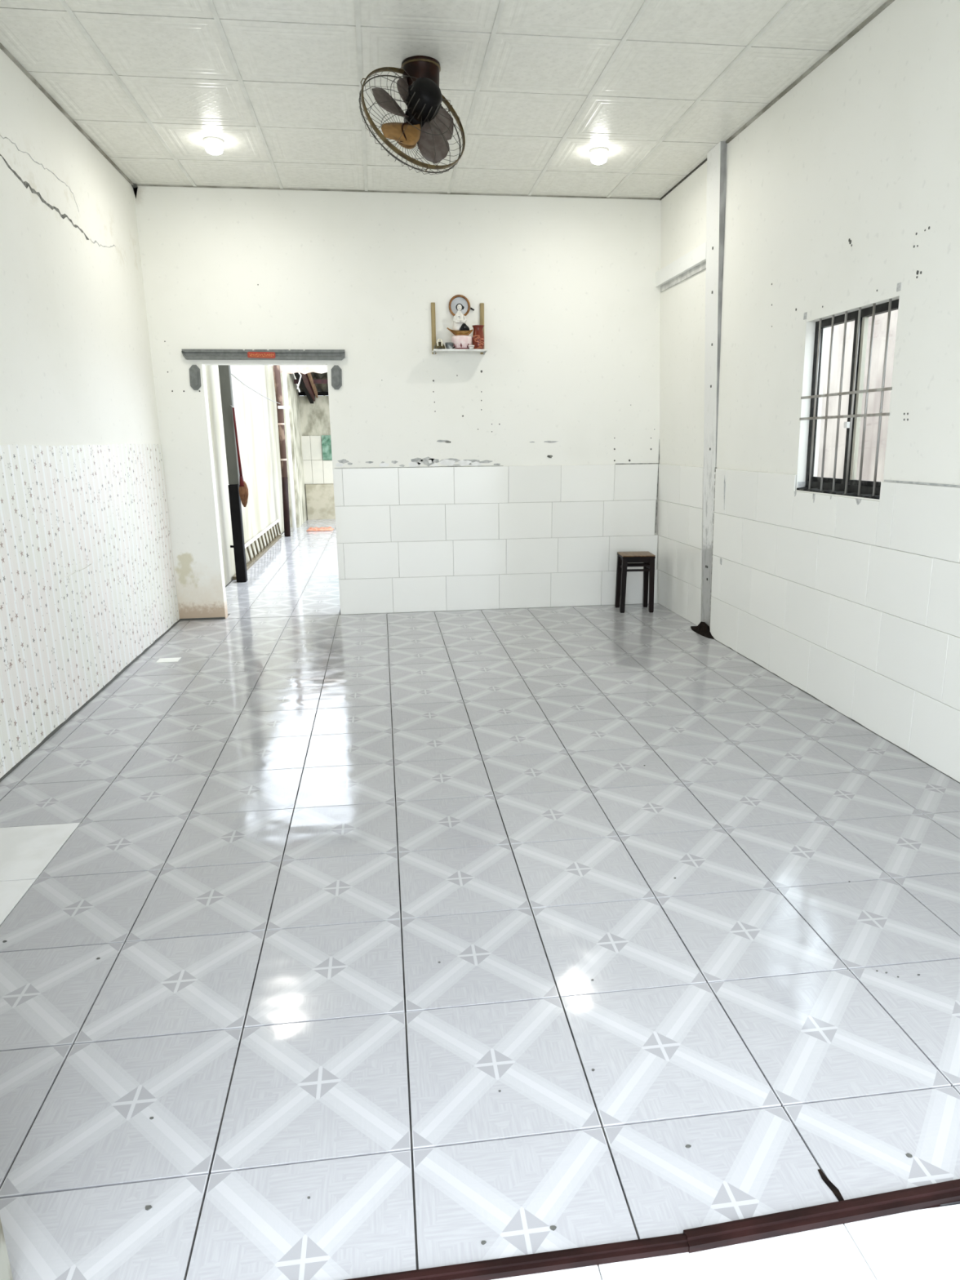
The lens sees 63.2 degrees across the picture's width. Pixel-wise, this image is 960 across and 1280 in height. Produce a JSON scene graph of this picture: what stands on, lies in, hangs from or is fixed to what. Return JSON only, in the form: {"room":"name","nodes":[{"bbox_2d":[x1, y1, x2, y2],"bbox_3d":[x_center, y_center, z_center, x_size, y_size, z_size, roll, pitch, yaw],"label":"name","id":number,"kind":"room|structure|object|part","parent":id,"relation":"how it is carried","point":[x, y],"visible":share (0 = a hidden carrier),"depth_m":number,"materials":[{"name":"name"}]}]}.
{"room":"empty living room","nodes":[
{"label":"empty living room","id":0,"kind":"room"},
{"bbox_2d":[0,1217,13,1279],"bbox_3d":[-1.362,-0.377,0.792,1.120,3.465,0.195,-2,14,-7],"label":"wall","id":1,"kind":"structure","parent":0,"point":[6,1273],"depth_m":1.31,"materials":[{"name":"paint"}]},
{"bbox_2d":[0,48,180,782],"bbox_3d":[-2.196,-1.051,3.375,0.130,3.455,5.700,-2,14,-7],"label":"wall","id":2,"kind":"structure","parent":0,"point":[88,585],"depth_m":4.25,"materials":[{"name":"paint"}]},
{"bbox_2d":[204,364,284,586],"bbox_3d":[-2.944,-2.214,9.622,0.160,2.700,7.070,-2,14,-7],"label":"wall","id":3,"kind":"structure","parent":0,"point":[255,415],"depth_m":9.85,"materials":[{"name":"white paint"}]},
{"bbox_2d":[269,365,306,528],"bbox_3d":[-3.387,-3.311,13.804,0.360,2.770,1.620,-2,14,-7],"label":"wall","id":4,"kind":"structure","parent":0,"point":[292,391],"depth_m":13.34,"materials":[{"name":"paint"}]},
{"bbox_2d":[298,395,335,519],"bbox_3d":[-2.304,-3.350,14.683,2.040,2.390,0.180,-2,14,-7],"label":"wall","id":5,"kind":"structure","parent":0,"point":[315,416],"depth_m":14.54,"materials":[{"name":"tile"}]},
{"bbox_2d":[293,372,328,403],"bbox_3d":[-2.182,-4.507,13.345,2.020,0.790,2.220,-2,14,-7],"label":"roof","id":6,"kind":"structure","parent":5,"relation":"on","point":[312,384],"depth_m":13.60,"materials":[{"name":"brown wood"}]},
{"bbox_2d":[297,372,301,389],"bbox_3d":[-2.842,-4.173,12.276,0.090,0.452,0.284,-2,14,-7],"label":"hose","id":7,"kind":"object","parent":6,"relation":"hanging from","point":[298,372],"visible":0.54,"depth_m":12.17,"materials":[{"name":"white plastic"}]},
{"bbox_2d":[321,435,332,460],"bbox_3d":[-2.705,-3.575,14.501,0.450,0.445,0.039,-2,14,-7],"label":"sheet","id":8,"kind":"object","parent":5,"relation":"hanging from","point":[326,439],"visible":0.35,"depth_m":14.47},
{"bbox_2d":[131,183,660,620],"bbox_3d":[-0.448,-1.855,6.268,4.110,3.321,0.160,-2,14,-7],"label":"wall","id":9,"kind":"structure","parent":0,"point":[517,473],"depth_m":6.20,"materials":[{"name":"paint"}]},
{"bbox_2d":[189,364,200,390],"bbox_3d":[-2.179,-2.007,5.963,0.082,0.183,0.020,-2,14,-7],"label":"trim","id":10,"kind":"structure","parent":9,"relation":"attached to","point":[194,371],"depth_m":5.96,"materials":[{"name":"grey metal"}]},
{"bbox_2d":[181,349,345,359],"bbox_3d":[-1.651,-2.187,5.978,1.217,0.076,0.036,-2,14,-7],"label":"trim","id":11,"kind":"structure","parent":9,"relation":"attached to","point":[188,354],"depth_m":5.97,"materials":[{"name":"grey metal"}]},
{"bbox_2d":[331,364,342,389],"bbox_3d":[-1.120,-2.050,6.089,0.084,0.180,0.020,-2,14,-7],"label":"trim","id":12,"kind":"structure","parent":9,"relation":"attached to","point":[336,373],"depth_m":6.08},
{"bbox_2d":[431,302,488,354],"bbox_3d":[-0.159,-2.421,6.043,0.424,0.378,0.169,-2,14,-7],"label":"wall shelf","id":13,"kind":"object","parent":9,"relation":"attached to","point":[434,351],"visible":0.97,"depth_m":6.08,"materials":[{"name":"white wood"}]},
{"bbox_2d":[433,338,444,349],"bbox_3d":[-0.313,-2.278,6.013,0.092,0.075,0.094,-2,14,-7],"label":"jar","id":14,"kind":"object","parent":13,"relation":"on","point":[439,345],"visible":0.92,"depth_m":5.98,"materials":[{"name":"white ceramic"}]},
{"bbox_2d":[444,342,455,349],"bbox_3d":[-0.234,-2.269,6.024,0.071,0.050,0.064,8,17,30],"label":"cup","id":15,"kind":"object","parent":13,"relation":"on","point":[448,344],"visible":0.98,"depth_m":6.00,"materials":[{"name":"white ceramic"}]},
{"bbox_2d":[451,335,472,349],"bbox_3d":[-0.138,-2.301,6.045,0.165,0.100,0.126,-2,14,-7],"label":"pot","id":16,"kind":"object","parent":13,"relation":"on","point":[460,342],"visible":0.83,"depth_m":6.00,"materials":[{"name":"pink ceramic"}]},
{"bbox_2d":[446,327,473,335],"bbox_3d":[-0.154,-2.378,6.024,0.209,0.063,0.096,-2,14,-7],"label":"stand","id":17,"kind":"object","parent":16,"relation":"on","point":[455,332],"visible":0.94,"depth_m":5.99,"materials":[{"name":"brown wood"}]},
{"bbox_2d":[452,303,466,330],"bbox_3d":[-0.157,-2.484,6.004,0.110,0.199,0.088,-2,14,-7],"label":"figurine","id":18,"kind":"object","parent":17,"relation":"on","point":[459,318],"visible":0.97,"depth_m":5.99,"materials":[{"name":"ceramic"}]},
{"bbox_2d":[459,323,469,330],"bbox_3d":[-0.119,-2.404,5.986,0.080,0.053,0.047,-2,14,-7],"label":"stone","id":19,"kind":"object","parent":17,"relation":"on","point":[464,326],"visible":1,"depth_m":5.97,"materials":[{"name":"black stone"}]},
{"bbox_2d":[467,345,474,349],"bbox_3d":[-0.067,-2.253,6.005,0.052,0.026,0.052,-2,14,-7],"label":"tea cup","id":20,"kind":"object","parent":13,"relation":"on","point":[471,347],"visible":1,"depth_m":5.99,"materials":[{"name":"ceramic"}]},
{"bbox_2d":[471,324,484,349],"bbox_3d":[-0.013,-2.342,6.046,0.098,0.177,0.088,-2,14,-7],"label":"vase","id":21,"kind":"object","parent":13,"relation":"on","point":[477,334],"visible":0.95,"depth_m":6.01,"materials":[{"name":"red ceramic"}]},
{"bbox_2d":[448,294,474,315],"bbox_3d":[-0.144,-2.596,6.071,0.202,0.169,0.024,-2,14,-7],"label":"disc","id":22,"kind":"object","parent":9,"relation":"attached to","point":[458,299],"visible":0.81,"depth_m":6.07,"materials":[{"name":"white ceramic"}]},
{"bbox_2d":[0,0,894,199],"bbox_3d":[-0.168,-2.728,3.203,4.210,0.102,5.680,-2,14,-7],"label":"ceiling","id":23,"kind":"structure","parent":0,"point":[533,86],"depth_m":4.02,"materials":[{"name":"white plastic"}]},
{"bbox_3d":[-1.948,-2.633,3.046,0.431,0.006,0.602,-2,14,-7],"label":"panel","id":24,"kind":"part","parent":23,"relation":"part of","materials":[{"name":"white plastic"}]},
{"bbox_3d":[-2.024,-2.781,3.633,0.431,0.006,0.602,-2,14,-7],"label":"panel","id":25,"kind":"part","parent":23,"relation":"part of","materials":[{"name":"white plastic"}]},
{"bbox_3d":[-2.100,-2.930,4.219,0.431,0.006,0.601,-2,14,-7],"label":"panel","id":26,"kind":"part","parent":23,"relation":"part of","materials":[{"name":"white plastic"}]},
{"bbox_3d":[-2.176,-3.079,4.805,0.431,0.006,0.602,-2,14,-7],"label":"panel","id":27,"kind":"part","parent":23,"relation":"part of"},
{"bbox_3d":[-1.427,-2.654,3.108,0.611,0.006,0.602,-2,14,-7],"label":"panel","id":28,"kind":"part","parent":23,"relation":"part of","materials":[{"name":"white plastic"}]},
{"bbox_3d":[-2.248,-3.220,5.367,0.431,0.006,0.550,-2,14,-7],"label":"panel","id":29,"kind":"part","parent":23,"relation":"part of","materials":[{"name":"white plastic"}]},
{"bbox_3d":[-1.503,-2.802,3.695,0.611,0.006,0.602,-2,14,-7],"label":"panel","id":30,"kind":"part","parent":23,"relation":"part of","materials":[{"name":"white plastic"}]},
{"bbox_3d":[-1.579,-2.951,4.281,0.611,0.006,0.601,-2,14,-7],"label":"panel","id":31,"kind":"part","parent":23,"relation":"part of","materials":[{"name":"white plastic"}]},
{"bbox_3d":[-1.655,-3.100,4.867,0.611,0.006,0.602,-2,14,-7],"label":"panel","id":32,"kind":"part","parent":23,"relation":"part of","materials":[{"name":"white plastic"}]},
{"bbox_2d":[203,136,223,155],"bbox_3d":[-1.645,-3.047,4.823,0.120,0.075,0.120,-2,14,-7],"label":"ceiling lamp","id":33,"kind":"object","parent":23,"relation":"attached to","point":[213,145],"visible":1,"depth_m":4.79,"materials":[{"name":"white"}]},
{"bbox_3d":[-1.645,-3.041,4.824,0.106,0.062,0.106,-2,14,-7],"label":"bulb","id":34,"kind":"part","parent":33,"relation":"part of","materials":[{"name":"white glass"}]},
{"bbox_3d":[-1.728,-3.243,5.429,0.611,0.006,0.550,-2,14,-7],"label":"panel","id":35,"kind":"part","parent":23,"relation":"part of","materials":[{"name":"white plastic"}]},
{"bbox_3d":[-0.816,-2.679,3.181,0.612,0.006,0.602,-2,14,-7],"label":"panel","id":36,"kind":"part","parent":23,"relation":"part of","materials":[{"name":"white plastic"}]},
{"bbox_3d":[-0.892,-2.828,3.768,0.612,0.006,0.602,-2,14,-7],"label":"panel","id":37,"kind":"part","parent":23,"relation":"part of","materials":[{"name":"white plastic"}]},
{"bbox_3d":[-0.968,-2.976,4.354,0.612,0.006,0.601,-2,14,-7],"label":"panel","id":38,"kind":"part","parent":23,"relation":"part of","materials":[{"name":"white plastic"}]},
{"bbox_3d":[-1.044,-3.125,4.940,0.612,0.006,0.602,-2,14,-7],"label":"panel","id":39,"kind":"part","parent":23,"relation":"part of","materials":[{"name":"white plastic"}]},
{"bbox_3d":[-1.117,-3.267,5.502,0.612,0.006,0.550,-2,14,-7],"label":"panel","id":40,"kind":"part","parent":23,"relation":"part of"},
{"bbox_3d":[-0.506,-3.292,5.575,0.611,0.006,0.550,-2,14,-7],"label":"panel","id":41,"kind":"part","parent":23,"relation":"part of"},
{"bbox_2d":[358,55,465,174],"bbox_3d":[-0.318,-2.554,3.801,0.365,0.552,0.549,13,19,42],"label":"ceiling fan","id":42,"kind":"object","parent":23,"relation":"attached to","point":[427,123],"visible":1,"depth_m":3.77,"materials":[{"name":"brown metal"}]},
{"bbox_3d":[-0.434,-2.587,3.748,0.184,0.150,0.119,-7,16,-23],"label":"blade","id":43,"kind":"part","parent":42,"relation":"part of","materials":[{"name":"grey plastic"}]},
{"bbox_3d":[-0.371,-2.431,3.737,0.193,0.140,0.113,-14,19,-42],"label":"blade","id":44,"kind":"part","parent":42,"relation":"part of","materials":[{"name":"orange plastic"}]},
{"bbox_3d":[-0.343,-2.667,3.841,0.084,0.198,0.182,5,15,20],"label":"blade","id":45,"kind":"part","parent":42,"relation":"part of","materials":[{"name":"grey plastic"}]},
{"bbox_3d":[-0.266,-2.570,3.712,0.155,0.173,0.175,-8,16,-27],"label":"motor","id":46,"kind":"part","parent":42,"relation":"part of","materials":[{"name":"black plastic"}]},
{"bbox_3d":[-0.234,-2.437,3.814,0.173,0.206,0.080,-2,14,-7],"label":"blade","id":47,"kind":"part","parent":42,"relation":"part of","materials":[{"name":"grey plastic"}]},
{"bbox_3d":[-0.221,-2.581,3.876,0.209,0.166,0.045,-10,17,-32],"label":"blade","id":48,"kind":"part","parent":42,"relation":"part of","materials":[{"name":"grey plastic"}]},
{"bbox_3d":[-0.433,-3.150,5.013,0.611,0.006,0.602,-2,14,-7],"label":"panel","id":49,"kind":"part","parent":23,"relation":"part of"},
{"bbox_3d":[-0.357,-3.001,4.427,0.611,0.006,0.601,-2,14,-7],"label":"panel","id":50,"kind":"part","parent":23,"relation":"part of","materials":[{"name":"white plastic"}]},
{"bbox_3d":[-0.281,-2.853,3.841,0.611,0.006,0.602,-2,14,-7],"label":"panel","id":51,"kind":"part","parent":23,"relation":"part of","materials":[{"name":"white plastic"}]},
{"bbox_3d":[-0.205,-2.704,3.254,0.611,0.006,0.602,-2,14,-7],"label":"panel","id":52,"kind":"part","parent":23,"relation":"part of","materials":[{"name":"white plastic"}]},
{"bbox_3d":[0.104,-3.317,5.647,0.612,0.006,0.550,-2,14,-7],"label":"panel","id":53,"kind":"part","parent":23,"relation":"part of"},
{"bbox_3d":[0.177,-3.175,5.086,0.612,0.006,0.602,-2,14,-7],"label":"panel","id":54,"kind":"part","parent":23,"relation":"part of","materials":[{"name":"white plastic"}]},
{"bbox_3d":[0.253,-3.027,4.500,0.612,0.006,0.601,-2,14,-7],"label":"panel","id":55,"kind":"part","parent":23,"relation":"part of","materials":[{"name":"white plastic"}]},
{"bbox_3d":[0.329,-2.878,3.913,0.612,0.006,0.602,-2,14,-7],"label":"panel","id":56,"kind":"part","parent":23,"relation":"part of","materials":[{"name":"white plastic"}]},
{"bbox_3d":[0.405,-2.729,3.326,0.612,0.006,0.602,-2,14,-7],"label":"panel","id":57,"kind":"part","parent":23,"relation":"part of","materials":[{"name":"white plastic"}]},
{"bbox_3d":[0.715,-3.342,5.720,0.611,0.006,0.550,-2,14,-7],"label":"panel","id":58,"kind":"part","parent":23,"relation":"part of","materials":[{"name":"white plastic"}]},
{"bbox_2d":[590,146,608,164],"bbox_3d":[0.772,-3.134,5.062,0.120,0.075,0.120,-2,14,-7],"label":"ceiling lamp","id":59,"kind":"object","parent":23,"relation":"attached to","point":[598,155],"visible":1,"depth_m":5.02,"materials":[{"name":"white"}]},
{"bbox_3d":[0.788,-3.200,5.158,0.611,0.006,0.602,-2,14,-7],"label":"panel","id":60,"kind":"part","parent":23,"relation":"part of","materials":[{"name":"white plastic"}]},
{"bbox_3d":[0.864,-3.051,4.572,0.611,0.006,0.601,-2,14,-7],"label":"panel","id":61,"kind":"part","parent":23,"relation":"part of","materials":[{"name":"white plastic"}]},
{"bbox_3d":[1.238,-3.364,5.783,0.436,0.006,0.550,-2,14,-7],"label":"panel","id":62,"kind":"part","parent":23,"relation":"part of","materials":[{"name":"white plastic"}]},
{"bbox_3d":[0.940,-2.903,3.986,0.611,0.006,0.602,-2,14,-7],"label":"panel","id":63,"kind":"part","parent":23,"relation":"part of","materials":[{"name":"white plastic"}]},
{"bbox_3d":[1.311,-3.221,5.221,0.436,0.006,0.602,-2,14,-7],"label":"panel","id":64,"kind":"part","parent":23,"relation":"part of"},
{"bbox_3d":[1.016,-2.755,3.399,0.611,0.006,0.602,-2,14,-7],"label":"panel","id":65,"kind":"part","parent":23,"relation":"part of","materials":[{"name":"white plastic"}]},
{"bbox_3d":[1.387,-3.073,4.635,0.436,0.006,0.601,-2,14,-7],"label":"panel","id":66,"kind":"part","parent":23,"relation":"part of","materials":[{"name":"white plastic"}]},
{"bbox_3d":[1.463,-2.924,4.049,0.436,0.006,0.602,-2,14,-7],"label":"panel","id":67,"kind":"part","parent":23,"relation":"part of","materials":[{"name":"white plastic"}]},
{"bbox_3d":[1.539,-2.776,3.462,0.436,0.006,0.602,-2,14,-7],"label":"panel","id":68,"kind":"part","parent":23,"relation":"part of","materials":[{"name":"white plastic"}]},
{"bbox_2d":[0,519,959,1279],"bbox_3d":[-0.665,-0.595,8.270,4.250,0.122,14.268,-2,14,-7],"label":"floor","id":69,"kind":"structure","parent":0,"point":[334,945],"depth_m":2.22,"materials":[{"name":"tile"}]},
{"bbox_2d":[155,657,181,662],"bbox_3d":[-2.086,0.134,5.226,0.140,0.001,0.105,-2,14,-7],"label":"paper scrap","id":70,"kind":"object","parent":69,"relation":"on","point":[161,660],"visible":1,"depth_m":5.22,"materials":[{"name":"white paper"}]},
{"bbox_2d":[217,364,247,582],"bbox_3d":[-2.522,-2.066,7.806,0.146,3.000,0.100,-2,14,-7],"label":"timber post","id":71,"kind":"object","parent":69,"relation":"on","point":[224,371],"visible":0.77,"depth_m":7.86,"materials":[{"name":"black wood"}]},
{"bbox_2d":[230,404,248,506],"bbox_3d":[-2.406,-1.826,7.785,0.129,0.994,0.061,2,15,10],"label":"straw broom","id":72,"kind":"object","parent":71,"relation":"hanging from","point":[243,490],"visible":1,"depth_m":7.83,"materials":[{"name":"plant"}]},
{"bbox_3d":[-2.410,-1.953,7.754,0.049,0.686,0.027,2,15,11],"label":"handle","id":73,"kind":"part","parent":72,"relation":"part of","materials":[{"name":"plastic"}]},
{"bbox_2d":[232,519,281,579],"bbox_3d":[-2.846,-1.251,10.151,0.050,0.270,3.955,-2,14,-7],"label":"rail","id":74,"kind":"object","parent":69,"relation":"on","point":[252,561],"visible":0.97,"depth_m":10.19,"materials":[{"name":"white metal"}]},
{"bbox_3d":[-2.893,-1.448,10.431,0.030,0.025,3.300,-2,14,-7],"label":"rail","id":75,"kind":"part","parent":74,"relation":"part of","materials":[{"name":"white plastic"}]},
{"bbox_2d":[272,364,290,536],"bbox_3d":[-2.944,-3.062,11.737,0.231,3.002,0.132,-2,14,-7],"label":"post","id":76,"kind":"object","parent":69,"relation":"on","point":[276,368],"visible":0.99,"depth_m":11.75,"materials":[{"name":"brown paint"}]},
{"bbox_2d":[231,373,279,404],"bbox_3d":[-2.723,-3.091,9.652,0.056,0.169,3.961,-2,14,-6],"label":"cable","id":77,"kind":"object","parent":76,"relation":"hanging from","point":[231,374],"visible":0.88,"depth_m":8.98,"materials":[{"name":"grey plastic"}]},
{"bbox_2d":[279,364,327,373],"bbox_3d":[-2.245,-4.089,11.655,1.500,0.225,0.050,-2,14,-7],"label":"strip","id":78,"kind":"object","parent":76,"relation":"hanging from","point":[289,369],"visible":0.26,"depth_m":11.61,"materials":[{"name":"white paint"}]},
{"bbox_2d":[282,372,297,531],"bbox_3d":[-3.047,-2.993,12.483,0.069,2.500,0.064,-2,14,-7],"label":"drain pipe","id":79,"kind":"object","parent":69,"relation":"on","point":[284,375],"visible":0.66,"depth_m":12.46,"materials":[{"name":"white plastic"}]},
{"bbox_2d":[306,526,333,531],"bbox_3d":[-2.648,-1.847,12.922,0.437,0.052,0.353,-2,14,-7],"label":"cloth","id":80,"kind":"object","parent":69,"relation":"on","point":[310,529],"visible":1,"depth_m":12.82,"materials":[{"name":"fabric"}]},
{"bbox_2d":[614,551,655,613],"bbox_3d":[1.304,-0.489,6.565,0.277,0.478,0.251,-1,14,-1],"label":"wooden stool","id":81,"kind":"object","parent":69,"relation":"on","point":[647,557],"visible":1,"depth_m":6.47,"materials":[{"name":"brown wood"}]},
{"bbox_3d":[1.186,-0.502,6.666,0.046,0.456,0.045,-1,14,-1],"label":"leg","id":82,"kind":"part","parent":81,"relation":"part of","materials":[{"name":"brown wood"}]},
{"bbox_3d":[1.190,-0.451,6.466,0.046,0.456,0.045,-1,14,-1],"label":"leg","id":83,"kind":"part","parent":81,"relation":"part of","materials":[{"name":"brown wood"}]},
{"bbox_3d":[1.301,-0.717,6.507,0.270,0.008,0.250,-1,14,-1],"label":"seat","id":84,"kind":"part","parent":81,"relation":"part of","materials":[{"name":"brown wood"}]},
{"bbox_3d":[1.417,-0.505,6.670,0.046,0.456,0.045,-1,14,-1],"label":"leg","id":85,"kind":"part","parent":81,"relation":"part of","materials":[{"name":"brown wood"}]},
{"bbox_3d":[1.421,-0.455,6.470,0.046,0.456,0.045,-1,14,-1],"label":"leg","id":86,"kind":"part","parent":81,"relation":"part of","materials":[{"name":"brown wood"}]},
{"bbox_2d":[344,1178,959,1279],"bbox_3d":[0.417,1.076,1.422,2.441,0.026,0.055,-3,14,-8],"label":"threshold","id":87,"kind":"object","parent":69,"relation":"on","point":[933,1195],"visible":1,"depth_m":1.40,"materials":[{"name":"brown wood"}]},
{"bbox_2d":[690,621,714,639],"bbox_3d":[1.670,-0.092,5.789,0.113,0.085,0.461,-2,14,-7],"label":"crumpled cloth","id":88,"kind":"object","parent":69,"relation":"on","point":[702,628],"visible":0.91,"depth_m":5.75,"materials":[{"name":"black fabric"}]},
{"bbox_2d":[655,0,959,783],"bbox_3d":[1.875,-1.206,3.853,0.305,3.435,5.680,-2,14,-7],"label":"wall","id":89,"kind":"structure","parent":0,"point":[843,194],"depth_m":4.02,"materials":[{"name":"paint"}]},
{"bbox_2d":[794,298,898,504],"bbox_3d":[1.856,-1.155,3.921,0.106,0.945,0.786,-2,14,-7],"label":"window","id":90,"kind":"structure","parent":89,"relation":"in","point":[849,486],"depth_m":3.91,"materials":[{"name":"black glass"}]},
{"bbox_3d":[1.856,-0.760,4.021,0.050,0.018,0.774,-2,14,-7],"label":"sooty sill","id":91,"kind":"part","parent":90,"relation":"part of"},
{"bbox_3d":[1.896,-0.777,4.022,0.034,0.050,0.774,-2,14,-7],"label":"frame sill","id":92,"kind":"part","parent":90,"relation":"part of","materials":[{"name":"black metal"}]},
{"bbox_3d":[1.897,-0.813,4.013,0.028,0.024,0.730,-2,14,-7],"label":"sooty rail","id":93,"kind":"part","parent":90,"relation":"part of","materials":[{"name":"black metal"}]},
{"bbox_2d":[817,309,897,481],"bbox_3d":[3.022,-0.978,5.027,0.150,2.450,12.000,-2,14,-7],"label":"wall","id":94,"kind":"structure","parent":0,"point":[880,320],"depth_m":5.78,"materials":[{"name":"white paint"}]},
{"bbox_3d":[-0.186,1.209,2.045,60.000,0.250,60.000,-2,14,-7],"label":"ground","id":95,"kind":"structure","parent":0,"visible":0},
{"bbox_2d":[492,1204,959,1279],"bbox_3d":[0.428,1.174,1.362,2.440,0.142,0.150,-2,14,-7],"label":"floor","id":96,"kind":"structure","parent":95,"relation":"on","point":[922,1244],"depth_m":1.38,"materials":[{"name":"tile"}]}
]}

